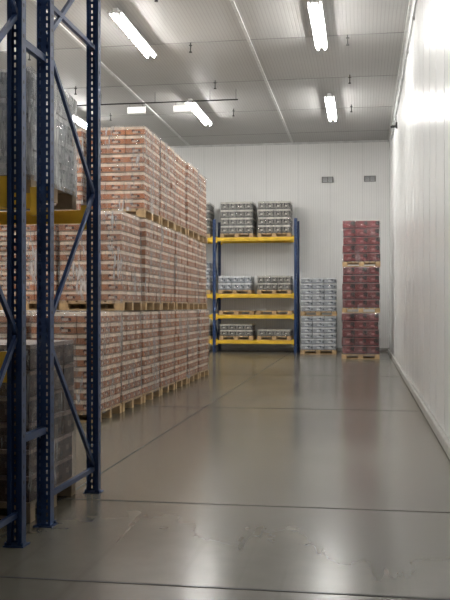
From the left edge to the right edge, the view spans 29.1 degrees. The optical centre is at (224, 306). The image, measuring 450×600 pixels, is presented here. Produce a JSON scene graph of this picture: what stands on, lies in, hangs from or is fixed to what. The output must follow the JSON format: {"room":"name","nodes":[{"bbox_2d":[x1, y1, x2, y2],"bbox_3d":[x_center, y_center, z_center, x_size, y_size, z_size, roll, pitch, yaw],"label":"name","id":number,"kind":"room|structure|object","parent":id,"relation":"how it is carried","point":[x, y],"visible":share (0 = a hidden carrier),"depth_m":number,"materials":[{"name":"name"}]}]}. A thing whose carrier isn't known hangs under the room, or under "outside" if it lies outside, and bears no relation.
{"room":"warehouse","nodes":[
{"label":"warehouse","id":0,"kind":"room"},
{"bbox_2d":[109,310,159,310],"bbox_3d":[-2.004,0.801,19.529,1.030,1.497,1.144,0,0,9],"label":"stacked boxes","id":1,"kind":"object","parent":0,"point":[109,310],"visible":0.03,"depth_m":19.20,"materials":[{"name":"brown wood"}]},
{"bbox_2d":[0,142,388,351],"bbox_3d":[-1.679,-2.115,31.245,14.930,7.330,0.200,0,0,9],"label":"wall","id":2,"kind":"structure","parent":0,"point":[233,173],"depth_m":30.48,"materials":[{"name":"white metal"}]},
{"bbox_2d":[83,144,330,346],"bbox_3d":[-1.848,-2.170,31.168,13.452,7.180,0.004,0,0,9],"label":"trim","id":3,"kind":"structure","parent":2,"relation":"attached to","point":[330,144],"depth_m":30.47,"materials":[{"name":"white metal"}]},
{"bbox_2d":[208,347,386,351],"bbox_3d":[-1.728,1.485,31.126,14.870,0.130,0.050,0,0,9],"label":"baseboard","id":4,"kind":"structure","parent":2,"relation":"attached to","point":[209,348],"depth_m":30.63,"materials":[{"name":"paint"}]},
{"bbox_2d":[322,177,332,182],"bbox_3d":[3.582,-4.450,30.292,0.400,0.200,0.040,0,0,9],"label":"air vent","id":5,"kind":"object","parent":2,"relation":"in","point":[324,179],"visible":1,"depth_m":30.28,"materials":[{"name":"grey metal"}]},
{"bbox_2d":[364,176,375,181],"bbox_3d":[5.024,-4.450,30.064,0.400,0.200,0.040,0,0,9],"label":"air vent","id":6,"kind":"object","parent":2,"relation":"in","point":[366,178],"visible":1,"depth_m":30.05,"materials":[{"name":"grey metal"}]},
{"bbox_2d":[0,0,408,145],"bbox_3d":[-4.543,-5.880,13.120,14.930,0.200,36.500,0,0,9],"label":"ceiling","id":7,"kind":"structure","parent":0,"point":[162,22],"depth_m":20.67,"materials":[{"name":"metal"}]},
{"bbox_2d":[77,116,85,128],"bbox_3d":[-4.457,-5.651,25.610,0.260,0.252,2.840,0,0,9],"label":"fluorescent light","id":8,"kind":"object","parent":7,"relation":"hanging from","point":[81,122],"visible":0.26,"depth_m":26.18,"materials":[{"name":"white plastic"}]},
{"bbox_2d":[31,0,189,145],"bbox_3d":[-4.113,-5.765,13.052,0.070,0.030,36.500,0,0,9],"label":"trim","id":9,"kind":"structure","parent":7,"relation":"attached to","point":[60,25],"depth_m":21.91,"materials":[{"name":"white metal"}]},
{"bbox_2d":[108,8,156,57],"bbox_3d":[-1.865,-5.651,17.860,0.260,0.252,2.840,0,0,9],"label":"fluorescent light","id":10,"kind":"object","parent":7,"relation":"hanging from","point":[117,15],"visible":1,"depth_m":17.56,"materials":[{"name":"white plastic"}]},
{"bbox_2d":[77,99,237,105],"bbox_3d":[-2.499,-5.631,23.427,5.750,0.298,0.036,0,0,9],"label":"cable conduit","id":11,"kind":"object","parent":7,"relation":"attached to","point":[219,99],"visible":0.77,"depth_m":23.26,"materials":[{"name":"plastic"}]},
{"bbox_2d":[127,106,145,113],"bbox_3d":[-2.396,-5.345,23.409,0.500,0.260,0.064,0,0,9],"label":"exit sign","id":12,"kind":"object","parent":11,"relation":"hanging from","point":[140,109],"visible":1,"depth_m":23.38,"materials":[{"name":"white plastic"}]},
{"bbox_2d":[173,105,191,112],"bbox_3d":[-1.141,-5.345,23.211,0.500,0.260,0.064,0,0,9],"label":"exit sign","id":13,"kind":"object","parent":11,"relation":"hanging from","point":[176,108],"visible":1,"depth_m":23.18,"materials":[{"name":"white plastic"}]},
{"bbox_2d":[185,98,211,125],"bbox_3d":[-0.733,-5.651,25.021,0.260,0.252,2.840,0,0,9],"label":"fluorescent light","id":14,"kind":"object","parent":7,"relation":"hanging from","point":[196,109],"visible":0.95,"depth_m":24.86,"materials":[{"name":"white plastic"}]},
{"bbox_2d":[3,32,403,136],"bbox_3d":[-4.613,-5.777,12.675,14.930,0.006,34.024,0,0,9],"label":"trim","id":15,"kind":"structure","parent":7,"relation":"attached to","point":[394,32],"depth_m":22.12,"materials":[{"name":"grey metal"}]},
{"bbox_2d":[230,0,292,142],"bbox_3d":[-0.478,-5.765,12.478,0.070,0.030,36.500,0,0,9],"label":"trim","id":16,"kind":"structure","parent":7,"relation":"attached to","point":[232,2],"depth_m":20.23,"materials":[{"name":"white metal"}]},
{"bbox_2d":[307,0,327,50],"bbox_3d":[1.859,-5.651,17.272,0.260,0.252,2.840,0,0,9],"label":"fluorescent light","id":17,"kind":"object","parent":7,"relation":"hanging from","point":[315,7],"visible":1,"depth_m":17.03,"materials":[{"name":"white plastic"}]},
{"bbox_2d":[324,93,336,121],"bbox_3d":[2.990,-5.651,24.433,0.260,0.252,2.840,0,0,9],"label":"fluorescent light","id":18,"kind":"object","parent":7,"relation":"hanging from","point":[329,100],"visible":1,"depth_m":24.15,"materials":[{"name":"white plastic"}]},
{"bbox_2d":[0,350,449,599],"bbox_3d":[-4.543,1.650,13.120,14.930,0.200,36.500,0,0,9],"label":"floor","id":19,"kind":"structure","parent":0,"point":[359,455],"depth_m":7.13,"materials":[{"name":"concrete"}]},
{"bbox_2d":[0,0,29,547],"bbox_3d":[-4.208,-1.225,5.530,5.740,5.550,1.230,0,0,9],"label":"rack","id":20,"kind":"object","parent":19,"relation":"on","point":[16,12],"visible":1,"depth_m":5.61,"materials":[{"name":"blue metal"}]},
{"bbox_2d":[0,312,36,339],"bbox_3d":[-3.152,0.801,12.412,1.016,1.497,1.152,0,0,9],"label":"stacked boxes","id":21,"kind":"object","parent":19,"relation":"on","point":[3,320],"visible":0.09,"depth_m":11.86,"materials":[{"name":"brown cardboard"}]},
{"bbox_2d":[0,340,75,522],"bbox_3d":[-1.912,0.900,6.802,1.226,1.301,1.025,0,0,9],"label":"stacked boxes","id":22,"kind":"object","parent":19,"relation":"on","point":[64,349],"visible":0.48,"depth_m":6.37,"materials":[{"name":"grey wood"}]},
{"bbox_2d":[0,0,103,527],"bbox_3d":[-3.953,-1.225,7.145,5.740,5.550,1.240,0,0,9],"label":"rack","id":23,"kind":"object","parent":19,"relation":"on","point":[36,199],"visible":0.99,"depth_m":6.62,"materials":[{"name":"blue metal"}]},
{"bbox_2d":[26,40,45,441],"bbox_3d":[-1.316,-0.440,5.898,0.040,2.670,0.440,0,0,9],"label":"spacer","id":24,"kind":"object","parent":23,"relation":"attached to","point":[31,49],"visible":0.79,"depth_m":5.93,"materials":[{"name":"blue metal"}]},
{"bbox_2d":[0,69,76,210],"bbox_3d":[-1.909,-1.271,6.821,1.226,0.919,1.026,0,0,9],"label":"stacked boxes","id":25,"kind":"object","parent":23,"relation":"on","point":[65,169],"visible":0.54,"depth_m":6.63,"materials":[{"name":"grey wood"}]},
{"bbox_2d":[55,311,85,311],"bbox_3d":[-2.768,0.801,14.801,1.031,1.497,1.145,0,0,9],"label":"stacked boxes","id":26,"kind":"object","parent":19,"relation":"on","point":[55,311],"visible":0.03,"depth_m":14.93,"materials":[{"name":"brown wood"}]},
{"bbox_3d":[-2.763,-0.699,14.781,1.031,1.497,1.145,0,0,9],"label":"wooden pallet","id":27,"kind":"object","parent":26,"relation":"on","visible":0},
{"bbox_2d":[29,128,85,210],"bbox_3d":[-2.731,-2.198,14.794,1.038,1.497,1.136,0,0,9],"label":"stacked boxes","id":28,"kind":"object","parent":27,"relation":"on","point":[81,177],"visible":0.13,"depth_m":14.20,"materials":[{"name":"brown cardboard"}]},
{"bbox_2d":[31,311,122,422],"bbox_3d":[-2.081,0.801,12.231,1.031,1.497,1.145,0,0,9],"label":"stacked boxes","id":29,"kind":"object","parent":19,"relation":"on","point":[67,325],"visible":0.47,"depth_m":11.77,"materials":[{"name":"orange cardboard"}]},
{"bbox_2d":[80,310,141,411],"bbox_3d":[-1.917,0.802,13.444,1.038,1.497,1.136,0,0,9],"label":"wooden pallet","id":30,"kind":"object","parent":19,"relation":"on","point":[130,365],"visible":0.28,"depth_m":13.33,"materials":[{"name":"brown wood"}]},
{"bbox_2d":[59,211,141,309],"bbox_3d":[-1.916,-0.699,13.440,1.030,1.497,1.144,0,0,9],"label":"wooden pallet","id":31,"kind":"object","parent":30,"relation":"on","point":[120,230],"visible":0.72,"depth_m":12.94,"materials":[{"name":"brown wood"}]},
{"bbox_2d":[101,310,159,402],"bbox_3d":[-1.711,0.801,14.636,1.031,1.497,1.145,0,0,9],"label":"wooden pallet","id":32,"kind":"object","parent":19,"relation":"on","point":[149,382],"visible":0.36,"depth_m":14.49,"materials":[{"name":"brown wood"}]},
{"bbox_2d":[138,218,160,309],"bbox_3d":[-1.679,-0.699,14.609,1.030,1.497,1.144,0,0,9],"label":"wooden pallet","id":33,"kind":"object","parent":32,"relation":"on","point":[150,232],"visible":0.24,"depth_m":14.36,"materials":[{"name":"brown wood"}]},
{"bbox_2d":[91,126,159,223],"bbox_3d":[-1.698,-2.199,14.621,1.031,1.497,1.145,0,0,9],"label":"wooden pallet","id":34,"kind":"object","parent":33,"relation":"on","point":[130,158],"visible":0.81,"depth_m":14.09,"materials":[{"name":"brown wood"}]},
{"bbox_2d":[113,310,174,394],"bbox_3d":[-1.509,0.801,15.821,1.030,1.497,1.144,0,0,9],"label":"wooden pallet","id":35,"kind":"object","parent":19,"relation":"on","point":[166,319],"visible":0.25,"depth_m":15.64,"materials":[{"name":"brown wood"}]},
{"bbox_2d":[156,226,174,309],"bbox_3d":[-1.508,-0.699,15.820,1.030,1.497,1.144,0,0,9],"label":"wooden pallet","id":36,"kind":"object","parent":35,"relation":"on","point":[166,284],"visible":0.27,"depth_m":15.70,"materials":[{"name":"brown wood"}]},
{"bbox_2d":[139,140,174,229],"bbox_3d":[-1.515,-2.198,15.821,1.025,1.496,1.149,0,0,9],"label":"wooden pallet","id":37,"kind":"object","parent":36,"relation":"on","point":[166,166],"visible":0.22,"depth_m":15.70,"materials":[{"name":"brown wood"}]},
{"bbox_2d":[0,351,292,537],"bbox_3d":[-0.459,1.551,12.475,0.018,0.006,36.500,0,0,9],"label":"joint","id":38,"kind":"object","parent":19,"relation":"attached to","point":[292,351],"depth_m":9.87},
{"bbox_2d":[172,310,187,388],"bbox_3d":[-1.323,0.801,16.978,1.031,1.497,1.145,0,0,9],"label":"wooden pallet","id":39,"kind":"object","parent":19,"relation":"on","point":[180,350],"visible":0.23,"depth_m":16.85,"materials":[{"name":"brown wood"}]},
{"bbox_2d":[172,232,187,309],"bbox_3d":[-1.319,-0.698,16.979,1.025,1.496,1.149,0,0,9],"label":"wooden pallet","id":40,"kind":"object","parent":39,"relation":"on","point":[180,256],"visible":0.26,"depth_m":16.84,"materials":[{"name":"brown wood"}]},
{"bbox_2d":[165,153,185,234],"bbox_3d":[-1.352,-2.199,16.983,1.016,1.497,1.152,0,0,9],"label":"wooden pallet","id":41,"kind":"object","parent":40,"relation":"on","point":[179,164],"visible":0.16,"depth_m":16.88,"materials":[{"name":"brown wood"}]},
{"bbox_2d":[160,310,209,378],"bbox_3d":[-0.934,0.802,19.376,1.038,1.497,1.136,0,0,9],"label":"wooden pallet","id":42,"kind":"object","parent":19,"relation":"on","point":[202,317],"visible":0.23,"depth_m":19.20,"materials":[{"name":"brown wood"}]},
{"bbox_2d":[196,242,206,308],"bbox_3d":[-0.987,-0.698,19.377,1.025,1.496,1.149,0,0,9],"label":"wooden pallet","id":43,"kind":"object","parent":42,"relation":"on","point":[201,248],"visible":0.14,"depth_m":19.29,"materials":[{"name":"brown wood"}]},
{"bbox_2d":[197,174,207,243],"bbox_3d":[-0.982,-2.199,19.356,1.030,1.497,1.144,0,0,9],"label":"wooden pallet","id":44,"kind":"object","parent":43,"relation":"on","point":[202,227],"visible":0.22,"depth_m":19.25,"materials":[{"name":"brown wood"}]},
{"bbox_2d":[184,311,198,383],"bbox_3d":[-1.147,0.801,18.179,1.030,1.497,1.144,0,0,9],"label":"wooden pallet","id":45,"kind":"object","parent":19,"relation":"on","point":[192,373],"visible":0.23,"depth_m":18.04,"materials":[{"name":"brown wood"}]},
{"bbox_2d":[186,237,198,308],"bbox_3d":[-1.146,-0.698,18.192,1.025,1.496,1.149,0,0,9],"label":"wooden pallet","id":46,"kind":"object","parent":45,"relation":"on","point":[192,257],"visible":0.23,"depth_m":18.07,"materials":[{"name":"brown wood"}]},
{"bbox_2d":[185,163,198,239],"bbox_3d":[-1.142,-2.198,18.181,1.025,1.496,1.149,0,0,9],"label":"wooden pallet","id":47,"kind":"object","parent":46,"relation":"on","point":[191,173],"visible":0.22,"depth_m":18.00,"materials":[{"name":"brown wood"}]},
{"bbox_2d":[0,576,449,599],"bbox_3d":[-5.768,1.551,5.690,14.830,0.006,0.020,0,0,9],"label":"joint","id":48,"kind":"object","parent":19,"relation":"attached to","point":[0,576],"depth_m":4.77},
{"bbox_2d":[196,218,298,352],"bbox_3d":[-0.281,-0.725,30.189,5.700,4.550,1.170,0,0,9],"label":"rack","id":49,"kind":"object","parent":19,"relation":"on","point":[214,240],"visible":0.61,"depth_m":29.57,"materials":[{"name":"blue metal"}]},
{"bbox_2d":[204,261,212,293],"bbox_3d":[-1.002,-1.021,30.308,1.166,1.161,0.976,0,0,9],"label":"stacked boxes","id":50,"kind":"object","parent":49,"relation":"in","point":[209,265],"visible":0.24,"depth_m":29.79,"materials":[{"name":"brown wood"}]},
{"bbox_2d":[206,203,213,237],"bbox_3d":[-1.002,-2.991,30.308,1.166,1.240,0.976,0,0,9],"label":"stacked boxes","id":51,"kind":"object","parent":49,"relation":"on","point":[209,207],"visible":0.23,"depth_m":29.81,"materials":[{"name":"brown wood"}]},
{"bbox_2d":[208,324,212,339],"bbox_3d":[-1.002,0.850,30.308,1.186,0.558,0.976,0,0,9],"label":"stacked boxes","id":52,"kind":"object","parent":49,"relation":"in","point":[210,336],"visible":0.13,"depth_m":29.95,"materials":[{"name":"cardboard"}]},
{"bbox_2d":[218,276,254,293],"bbox_3d":[0.401,-0.761,30.086,1.186,0.641,0.975,0,0,9],"label":"stacked boxes","id":53,"kind":"object","parent":49,"relation":"in","point":[235,284],"visible":1,"depth_m":29.64,"materials":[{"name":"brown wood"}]},
{"bbox_2d":[219,324,255,339],"bbox_3d":[0.450,0.850,30.078,1.186,0.558,0.976,0,0,9],"label":"stacked boxes","id":54,"kind":"object","parent":49,"relation":"on","point":[237,331],"visible":1,"depth_m":29.64,"materials":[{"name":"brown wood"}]},
{"bbox_2d":[219,311,255,314],"bbox_3d":[0.451,0.197,30.078,1.200,0.144,0.950,0,0,9],"label":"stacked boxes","id":55,"kind":"object","parent":49,"relation":"on","point":[220,312],"visible":0.95,"depth_m":29.62,"materials":[{"name":"brown wood"}]},
{"bbox_2d":[220,202,256,237],"bbox_3d":[0.470,-2.991,30.075,1.166,1.240,0.976,0,0,9],"label":"stacked boxes","id":56,"kind":"object","parent":49,"relation":"on","point":[238,219],"visible":0.97,"depth_m":29.64,"materials":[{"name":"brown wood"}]},
{"bbox_2d":[257,201,292,236],"bbox_3d":[1.734,-2.991,29.875,1.166,1.240,0.976,0,0,9],"label":"stacked boxes","id":57,"kind":"object","parent":49,"relation":"on","point":[274,217],"visible":0.94,"depth_m":29.44,"materials":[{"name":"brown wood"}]},
{"bbox_2d":[257,276,292,293],"bbox_3d":[1.734,-0.760,29.875,1.186,0.638,0.976,0,0,9],"label":"stacked boxes","id":58,"kind":"object","parent":49,"relation":"on","point":[274,284],"visible":1,"depth_m":29.43,"materials":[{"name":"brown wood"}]},
{"bbox_2d":[257,329,292,339],"bbox_3d":[1.734,0.939,29.875,1.186,0.381,0.976,0,0,9],"label":"stacked boxes","id":59,"kind":"object","parent":49,"relation":"on","point":[275,334],"visible":0.99,"depth_m":29.46,"materials":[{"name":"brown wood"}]},
{"bbox_2d":[256,311,293,314],"bbox_3d":[1.734,0.197,29.875,1.200,0.144,0.950,0,0,9],"label":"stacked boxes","id":60,"kind":"object","parent":49,"relation":"on","point":[257,312],"visible":0.98,"depth_m":29.42,"materials":[{"name":"brown wood"}]},
{"bbox_2d":[57,498,449,512],"bbox_3d":[-5.455,1.551,7.665,14.830,0.006,0.020,0,0,9],"label":"joint","id":61,"kind":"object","parent":19,"relation":"attached to","point":[57,498],"depth_m":6.76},
{"bbox_2d":[163,406,394,410],"bbox_3d":[-4.444,1.551,14.066,14.830,0.006,0.020,0,0,9],"label":"joint","id":62,"kind":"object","parent":19,"relation":"attached to","point":[163,406],"depth_m":13.23,"materials":[{"name":"grey concrete"}]},
{"bbox_2d":[300,316,336,353],"bbox_3d":[3.140,0.915,28.965,1.206,1.270,1.026,0,0,9],"label":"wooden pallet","id":63,"kind":"object","parent":19,"relation":"on","point":[318,333],"visible":0.98,"depth_m":28.49,"materials":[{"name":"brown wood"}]},
{"bbox_2d":[300,278,336,315],"bbox_3d":[3.140,-0.348,28.965,1.206,1.270,1.026,0,0,9],"label":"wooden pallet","id":64,"kind":"object","parent":63,"relation":"on","point":[318,295],"visible":1,"depth_m":28.49,"materials":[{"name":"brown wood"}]},
{"bbox_2d":[341,313,379,358],"bbox_3d":[4.107,0.857,26.281,1.146,1.386,1.026,0,0,9],"label":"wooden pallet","id":65,"kind":"object","parent":19,"relation":"on","point":[360,331],"visible":0.96,"depth_m":25.81,"materials":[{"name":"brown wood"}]},
{"bbox_2d":[342,267,379,312],"bbox_3d":[4.122,-0.523,26.279,1.146,1.386,1.026,0,0,9],"label":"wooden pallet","id":66,"kind":"object","parent":65,"relation":"on","point":[361,285],"visible":1,"depth_m":25.81,"materials":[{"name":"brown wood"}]},
{"bbox_2d":[342,220,379,267],"bbox_3d":[4.132,-1.903,26.277,1.146,1.386,1.026,0,0,9],"label":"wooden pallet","id":67,"kind":"object","parent":66,"relation":"on","point":[361,241],"visible":0.97,"depth_m":25.80,"materials":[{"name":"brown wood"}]},
{"bbox_3d":[-2.943,0.801,13.607,1.016,1.497,1.152,0,0,9],"label":"wooden pallet","id":68,"kind":"object","parent":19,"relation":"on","visible":0},
{"bbox_2d":[0,224,62,309],"bbox_3d":[-2.933,-0.699,13.581,1.016,1.497,1.152,0,0,9],"label":"stacked boxes","id":69,"kind":"object","parent":68,"relation":"on","point":[31,230],"visible":0.29,"depth_m":13.05,"materials":[{"name":"orange cardboard"}]},
{"bbox_2d":[389,0,449,439],"bbox_3d":[2.929,-2.115,11.939,0.200,7.330,36.900,0,0,9],"label":"wall","id":70,"kind":"structure","parent":0,"point":[436,12],"depth_m":12.86,"materials":[{"name":"white metal"}]},
{"bbox_2d":[169,0,412,147],"bbox_3d":[-4.543,-5.745,13.120,14.930,0.069,36.500,0,0,9],"label":"trim","id":71,"kind":"structure","parent":70,"relation":"attached to","point":[410,1],"depth_m":30.09,"materials":[{"name":"white metal"}]},
{"bbox_2d":[390,116,396,128],"bbox_3d":[4.509,-4.909,23.029,0.241,0.342,0.106,0,0,-39],"label":"security camera","id":72,"kind":"object","parent":70,"relation":"attached to","point":[395,125],"visible":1,"depth_m":23.02,"materials":[{"name":"plastic"}]},
{"bbox_2d":[391,0,416,138],"bbox_3d":[3.704,-5.160,17.638,0.050,0.060,18.000,0,0,9],"label":"conduit","id":73,"kind":"object","parent":70,"relation":"attached to","point":[414,9],"visible":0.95,"depth_m":18.02,"materials":[{"name":"white metal"}]},
{"bbox_2d":[391,0,423,399],"bbox_3d":[2.856,-2.170,12.123,0.003,7.180,35.850,0,0,9],"label":"trim","id":74,"kind":"structure","parent":70,"relation":"attached to","point":[423,0],"depth_m":18.76,"materials":[{"name":"white metal"}]},
{"bbox_2d":[387,348,449,458],"bbox_3d":[2.801,1.485,11.959,0.060,0.130,36.500,0,0,9],"label":"baseboard","id":75,"kind":"structure","parent":70,"relation":"attached to","point":[443,439],"depth_m":11.92,"materials":[{"name":"paint"}]}
]}

